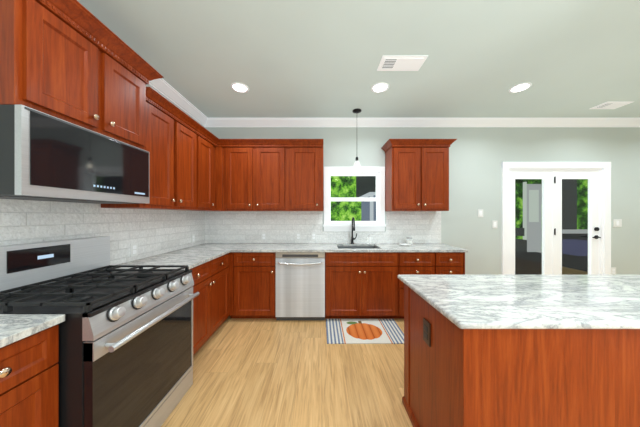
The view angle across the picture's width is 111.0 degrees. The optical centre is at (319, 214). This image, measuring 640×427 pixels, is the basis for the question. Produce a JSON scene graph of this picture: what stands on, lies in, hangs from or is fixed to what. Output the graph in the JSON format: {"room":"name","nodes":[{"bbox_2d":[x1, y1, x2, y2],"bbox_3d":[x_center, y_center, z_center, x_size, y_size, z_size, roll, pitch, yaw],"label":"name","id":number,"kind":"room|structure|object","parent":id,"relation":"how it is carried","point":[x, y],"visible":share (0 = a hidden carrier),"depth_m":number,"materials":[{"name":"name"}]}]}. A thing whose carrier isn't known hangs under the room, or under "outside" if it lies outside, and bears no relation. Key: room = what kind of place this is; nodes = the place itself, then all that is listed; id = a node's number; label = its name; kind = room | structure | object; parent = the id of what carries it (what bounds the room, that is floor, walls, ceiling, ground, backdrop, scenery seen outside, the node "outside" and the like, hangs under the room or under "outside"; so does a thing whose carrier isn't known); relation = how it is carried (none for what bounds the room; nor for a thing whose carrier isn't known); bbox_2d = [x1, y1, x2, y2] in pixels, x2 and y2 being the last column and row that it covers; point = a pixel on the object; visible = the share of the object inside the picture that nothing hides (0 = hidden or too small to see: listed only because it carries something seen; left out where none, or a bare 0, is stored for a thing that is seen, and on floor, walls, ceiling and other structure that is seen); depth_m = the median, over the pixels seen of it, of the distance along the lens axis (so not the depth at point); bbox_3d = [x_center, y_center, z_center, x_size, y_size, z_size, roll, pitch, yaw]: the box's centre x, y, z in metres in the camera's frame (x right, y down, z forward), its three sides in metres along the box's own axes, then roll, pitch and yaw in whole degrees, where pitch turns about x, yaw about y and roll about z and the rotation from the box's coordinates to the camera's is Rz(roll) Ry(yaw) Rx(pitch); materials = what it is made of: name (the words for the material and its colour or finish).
{"room":"kitchen","nodes":[
{"label":"kitchen","id":0,"kind":"room"},
{"bbox_2d":[146,84,204,254],"bbox_3d":[-1.770,-0.035,0.180,0.140,2.730,6.140,0,0,0],"label":"wall","id":1,"kind":"structure","parent":0,"point":[147,85],"depth_m":2.48,"materials":[{"name":"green paint"}]},
{"bbox_2d":[0,0,163,149],"bbox_3d":[-1.474,-0.795,1.329,0.447,0.620,0.867,0,0,0],"label":"upper cabinet","id":2,"kind":"object","parent":1,"relation":"attached to","point":[75,62],"visible":1,"depth_m":1.17,"materials":[{"name":"brown wood"}]},
{"bbox_2d":[0,105,149,203],"bbox_3d":[-1.496,-0.282,1.318,0.402,0.398,0.720,0,0,0],"label":"microwave","id":3,"kind":"object","parent":2,"relation":"attached to","point":[45,157],"visible":1,"depth_m":1.12,"materials":[{"name":"silver metal"}]},
{"bbox_2d":[0,199,203,264],"bbox_3d":[-1.696,0.149,1.400,0.008,0.529,3.700,0,0,0],"label":"tile backsplash","id":4,"kind":"structure","parent":1,"relation":"attached to","point":[150,232],"depth_m":1.75,"materials":[{"name":"white tile"}]},
{"bbox_2d":[130,243,137,256],"bbox_3d":[-1.688,0.316,2.000,0.008,0.115,0.075,0,0,0],"label":"switch plate","id":5,"kind":"object","parent":1,"relation":"attached to","point":[134,246],"depth_m":1.99,"materials":[{"name":"white plastic"}]},
{"bbox_2d":[101,87,200,210],"bbox_3d":[-1.534,-0.522,2.077,0.327,0.935,0.760,0,0,0],"label":"upper cabinet","id":6,"kind":"object","parent":1,"relation":"attached to","point":[195,165],"depth_m":2.02,"materials":[{"name":"brown wood"}]},
{"bbox_2d":[191,234,194,242],"bbox_3d":[-1.688,0.316,2.930,0.008,0.115,0.075,0,0,0],"label":"switch plate","id":7,"kind":"object","parent":1,"relation":"attached to","point":[193,235],"depth_m":2.93,"materials":[{"name":"white plastic"}]},
{"bbox_2d":[201,127,216,210],"bbox_3d":[-1.534,-0.522,2.699,0.327,0.935,0.483,0,0,0],"label":"upper cabinet","id":8,"kind":"object","parent":1,"relation":"attached to","point":[208,144],"depth_m":2.72,"materials":[{"name":"brown wood"}]},
{"bbox_2d":[77,0,639,117],"bbox_3d":[2.100,-1.450,0.250,7.880,0.100,6.280,0,0,0],"label":"ceiling","id":9,"kind":"structure","parent":0,"point":[322,58],"depth_m":1.91,"materials":[{"name":"paint"}]},
{"bbox_2d":[231,83,248,92],"bbox_3d":[-0.880,-1.397,2.420,0.190,0.006,0.190,0,0,0],"label":"recessed light","id":10,"kind":"object","parent":9,"relation":"in","point":[240,87],"visible":1,"depth_m":2.41,"materials":[{"name":"white plastic"}]},
{"bbox_2d":[352,108,360,174],"bbox_3d":[0.495,-0.972,2.950,0.120,0.854,0.120,0,0,0],"label":"pendant light","id":11,"kind":"object","parent":9,"relation":"hanging from","point":[356,111],"visible":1,"depth_m":2.93,"materials":[{"name":"glass"}]},
{"bbox_2d":[371,83,388,92],"bbox_3d":[0.660,-1.397,2.420,0.190,0.006,0.190,0,0,0],"label":"recessed light","id":12,"kind":"object","parent":9,"relation":"in","point":[379,87],"visible":1,"depth_m":2.41,"materials":[{"name":"white plastic"}]},
{"bbox_2d":[149,78,639,126],"bbox_3d":[2.100,-1.347,0.250,7.600,0.105,6.000,0,0,0],"label":"crown molding","id":13,"kind":"structure","parent":9,"relation":"attached to","point":[163,87],"depth_m":3.20,"materials":[{"name":"white wood"}]},
{"bbox_2d":[377,55,427,70],"bbox_3d":[0.750,-1.393,2.030,0.400,0.012,0.200,0,0,0],"label":"ceiling vent","id":14,"kind":"object","parent":9,"relation":"in","point":[401,62],"visible":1,"depth_m":2.01,"materials":[{"name":"white metal"}]},
{"bbox_2d":[509,83,531,92],"bbox_3d":[2.200,-1.397,2.420,0.190,0.006,0.190,0,0,0],"label":"recessed light","id":15,"kind":"object","parent":9,"relation":"in","point":[520,87],"visible":1,"depth_m":2.41,"materials":[{"name":"white plastic"}]},
{"bbox_2d":[590,101,634,108],"bbox_3d":[3.710,-1.393,2.805,0.330,0.012,0.190,0,0,0],"label":"ceiling vent","id":16,"kind":"object","parent":9,"relation":"in","point":[611,104],"visible":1,"depth_m":2.78,"materials":[{"name":"white metal"}]},
{"bbox_2d":[336,251,383,266],"bbox_3d":[0.499,0.544,2.713,0.560,0.201,0.010,0,0,0],"label":"drawer front","id":17,"kind":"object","parent":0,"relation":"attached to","point":[343,258],"depth_m":2.64,"materials":[{"name":"brown wood"}]},
{"bbox_2d":[161,267,587,426],"bbox_3d":[2.100,1.335,2.000,7.880,0.100,9.780,0,0,0],"label":"floor","id":18,"kind":"structure","parent":0,"point":[260,372],"depth_m":1.71,"materials":[{"name":"brown wood"}]},
{"bbox_2d":[0,327,57,426],"bbox_3d":[-1.394,0.865,0.714,0.607,0.840,0.413,0,0,0],"label":"base cabinet","id":19,"kind":"object","parent":18,"relation":"on","point":[28,368],"depth_m":0.83,"materials":[{"name":"brown wood"}]},
{"bbox_2d":[0,315,64,346],"bbox_3d":[-1.381,0.429,0.236,0.633,0.029,1.370,0,0,0],"label":"countertop","id":20,"kind":"structure","parent":19,"relation":"on","point":[13,328],"depth_m":0.84,"materials":[{"name":"white stone"}]},
{"bbox_2d":[0,236,199,426],"bbox_3d":[-1.286,0.723,1.305,0.769,1.122,0.744,0,0,0],"label":"range","id":21,"kind":"object","parent":18,"relation":"on","point":[125,347],"visible":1,"depth_m":1.17,"materials":[{"name":"silver metal"}]},
{"bbox_2d":[189,251,231,354],"bbox_3d":[-1.371,0.865,2.175,0.653,0.840,0.971,0,0,0],"label":"base cabinet","id":22,"kind":"object","parent":18,"relation":"on","point":[212,279],"depth_m":2.19,"materials":[{"name":"brown wood"}]},
{"bbox_2d":[116,251,227,269],"bbox_3d":[-1.381,0.429,2.152,0.633,0.029,0.926,0,0,0],"label":"countertop","id":23,"kind":"structure","parent":22,"relation":"on","point":[190,258],"depth_m":2.05,"materials":[{"name":"white stone"}]},
{"bbox_2d":[180,243,463,250],"bbox_3d":[0.031,0.429,2.931,3.457,0.029,0.632,0,0,0],"label":"countertop","id":24,"kind":"structure","parent":22,"relation":"on","point":[205,246],"depth_m":2.85,"materials":[{"name":"white stone"}]},
{"bbox_2d":[350,217,356,243],"bbox_3d":[0.487,0.221,3.087,0.100,0.386,0.212,0,0,0],"label":"faucet","id":25,"kind":"object","parent":24,"relation":"on","point":[353,229],"visible":1,"depth_m":3.15,"materials":[{"name":"black metal"}]},
{"bbox_2d":[407,237,411,243],"bbox_3d":[1.270,0.365,3.120,0.077,0.098,0.078,0,0,0],"label":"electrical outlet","id":26,"kind":"object","parent":24,"relation":"on","point":[409,241],"visible":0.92,"depth_m":3.10,"materials":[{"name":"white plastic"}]},
{"bbox_2d":[240,251,283,317],"bbox_3d":[-0.824,0.865,2.944,0.574,0.840,0.607,0,0,0],"label":"base cabinet","id":27,"kind":"object","parent":18,"relation":"on","point":[257,268],"depth_m":2.65,"materials":[{"name":"brown wood"}]},
{"bbox_2d":[276,252,324,319],"bbox_3d":[-0.237,0.867,2.886,0.591,0.836,0.618,0,0,0],"label":"dishwasher","id":28,"kind":"object","parent":18,"relation":"on","point":[300,285],"visible":0.85,"depth_m":2.64,"materials":[{"name":"grey metal"}]},
{"bbox_2d":[336,267,383,317],"bbox_3d":[0.499,0.966,2.921,0.568,0.638,0.428,0,0,0],"label":"base cabinet","id":29,"kind":"object","parent":18,"relation":"on","point":[359,290],"depth_m":2.65,"materials":[{"name":"brown wood"}]},
{"bbox_2d":[326,319,403,343],"bbox_3d":[0.485,1.280,2.447,0.830,0.008,0.515,0,0,0],"label":"rug","id":30,"kind":"object","parent":18,"relation":"on","point":[363,331],"visible":0.86,"depth_m":2.41,"materials":[{"name":"fabric"}]},
{"bbox_2d":[384,251,435,317],"bbox_3d":[1.084,0.865,2.944,0.600,0.840,0.607,0,0,0],"label":"base cabinet","id":31,"kind":"object","parent":18,"relation":"on","point":[396,263],"depth_m":2.64,"materials":[{"name":"brown wood"}]},
{"bbox_2d":[436,251,467,274],"bbox_3d":[1.563,0.865,2.944,0.359,0.840,0.607,0,0,0],"label":"base cabinet","id":32,"kind":"object","parent":18,"relation":"on","point":[447,262],"depth_m":2.64,"materials":[{"name":"brown wood"}]},
{"bbox_2d":[402,284,639,426],"bbox_3d":[1.940,0.865,1.191,2.752,0.840,0.642,0,0,0],"label":"kitchen island","id":33,"kind":"object","parent":18,"relation":"on","point":[455,375],"visible":0.77,"depth_m":0.89,"materials":[{"name":"brown wood"}]},
{"bbox_2d":[397,275,639,328],"bbox_3d":[1.938,0.428,1.191,2.803,0.030,0.692,0,0,0],"label":"island countertop","id":34,"kind":"structure","parent":33,"relation":"on","point":[536,301],"depth_m":1.07,"materials":[{"name":"white stone"}]},
{"bbox_2d":[205,127,639,274],"bbox_3d":[2.100,-0.035,3.320,7.880,2.730,0.140,0,0,0],"label":"wall","id":35,"kind":"structure","parent":0,"point":[478,156],"depth_m":3.25,"materials":[{"name":"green paint"}]},
{"bbox_2d":[229,139,288,210],"bbox_3d":[-0.842,-0.522,3.083,0.815,0.935,0.327,0,0,0],"label":"upper cabinet","id":36,"kind":"object","parent":35,"relation":"attached to","point":[258,168],"depth_m":2.93,"materials":[{"name":"brown wood"}]},
{"bbox_2d":[261,232,265,239],"bbox_3d":[-0.827,0.316,3.238,0.075,0.115,0.008,0,0,0],"label":"switch plate","id":37,"kind":"object","parent":35,"relation":"attached to","point":[263,234],"depth_m":3.24,"materials":[{"name":"white plastic"}]},
{"bbox_2d":[296,232,300,239],"bbox_3d":[-0.318,0.316,3.238,0.075,0.115,0.008,0,0,0],"label":"switch plate","id":38,"kind":"object","parent":35,"relation":"attached to","point":[298,234],"depth_m":3.24,"materials":[{"name":"white plastic"}]},
{"bbox_2d":[289,139,322,210],"bbox_3d":[-0.195,-0.522,3.083,0.480,0.935,0.327,0,0,0],"label":"upper cabinet","id":39,"kind":"object","parent":35,"relation":"attached to","point":[305,155],"depth_m":2.93,"materials":[{"name":"brown wood"}]},
{"bbox_2d":[311,232,315,239],"bbox_3d":[-0.093,0.316,3.238,0.075,0.115,0.008,0,0,0],"label":"switch plate","id":40,"kind":"object","parent":35,"relation":"attached to","point":[313,234],"depth_m":3.24,"materials":[{"name":"white plastic"}]},
{"bbox_2d":[204,211,440,242],"bbox_3d":[0.058,0.149,3.246,3.457,0.529,0.008,0,0,0],"label":"tile backsplash","id":41,"kind":"structure","parent":35,"relation":"attached to","point":[219,226],"depth_m":3.24,"materials":[{"name":"white tile"}]},
{"bbox_2d":[323,167,385,230],"bbox_3d":[0.505,-0.235,3.295,0.916,0.950,0.190,0,0,0],"label":"window","id":42,"kind":"structure","parent":35,"relation":"in","point":[378,224],"depth_m":3.23,"materials":[{"name":"white wood"}]},
{"bbox_2d":[381,139,456,210],"bbox_3d":[1.343,-0.522,3.054,0.885,0.935,0.387,0,0,0],"label":"upper cabinet","id":43,"kind":"object","parent":35,"relation":"attached to","point":[416,174],"visible":1,"depth_m":2.93,"materials":[{"name":"brown wood"}]},
{"bbox_2d":[478,209,482,216],"bbox_3d":[2.370,-0.024,3.245,0.075,0.115,0.009,0,0,0],"label":"switch plate","id":44,"kind":"object","parent":35,"relation":"attached to","point":[480,211],"depth_m":3.24,"materials":[{"name":"white plastic"}]},
{"bbox_2d":[492,221,497,227],"bbox_3d":[2.580,0.140,3.245,0.075,0.115,0.009,0,0,0],"label":"switch plate","id":45,"kind":"object","parent":35,"relation":"attached to","point":[494,223],"depth_m":3.24,"materials":[{"name":"white plastic"}]},
{"bbox_2d":[502,162,610,274],"bbox_3d":[3.479,0.252,3.303,1.588,2.064,0.174,0,0,0],"label":"french door","id":46,"kind":"structure","parent":35,"relation":"attached to","point":[552,175],"depth_m":3.28,"materials":[{"name":"white wood"}]},
{"bbox_2d":[611,267,615,274],"bbox_3d":[4.330,0.830,3.246,0.075,0.115,0.008,0,0,0],"label":"switch plate","id":47,"kind":"object","parent":35,"relation":"attached to","point":[613,269],"depth_m":3.24,"materials":[{"name":"white plastic"}]},
{"bbox_2d":[613,219,621,226],"bbox_3d":[4.390,0.120,3.245,0.120,0.115,0.009,0,0,0],"label":"switch plate","id":48,"kind":"object","parent":35,"relation":"attached to","point":[616,222],"depth_m":3.24,"materials":[{"name":"white plastic"}]},
{"label":"outside","id":49,"kind":"structure","parent":0,"visible":0},
{"bbox_2d":[331,176,375,220],"bbox_3d":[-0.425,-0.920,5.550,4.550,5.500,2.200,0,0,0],"label":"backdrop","id":50,"kind":"structure","parent":49,"point":[358,191],"depth_m":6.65,"materials":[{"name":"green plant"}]},
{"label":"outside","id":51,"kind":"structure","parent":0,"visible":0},
{"bbox_2d":[515,179,587,274],"bbox_3d":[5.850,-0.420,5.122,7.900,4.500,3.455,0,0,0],"label":"door glass","id":52,"kind":"object","parent":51,"point":[537,223],"depth_m":6.00,"materials":[{"name":"clear glass"}]}
]}

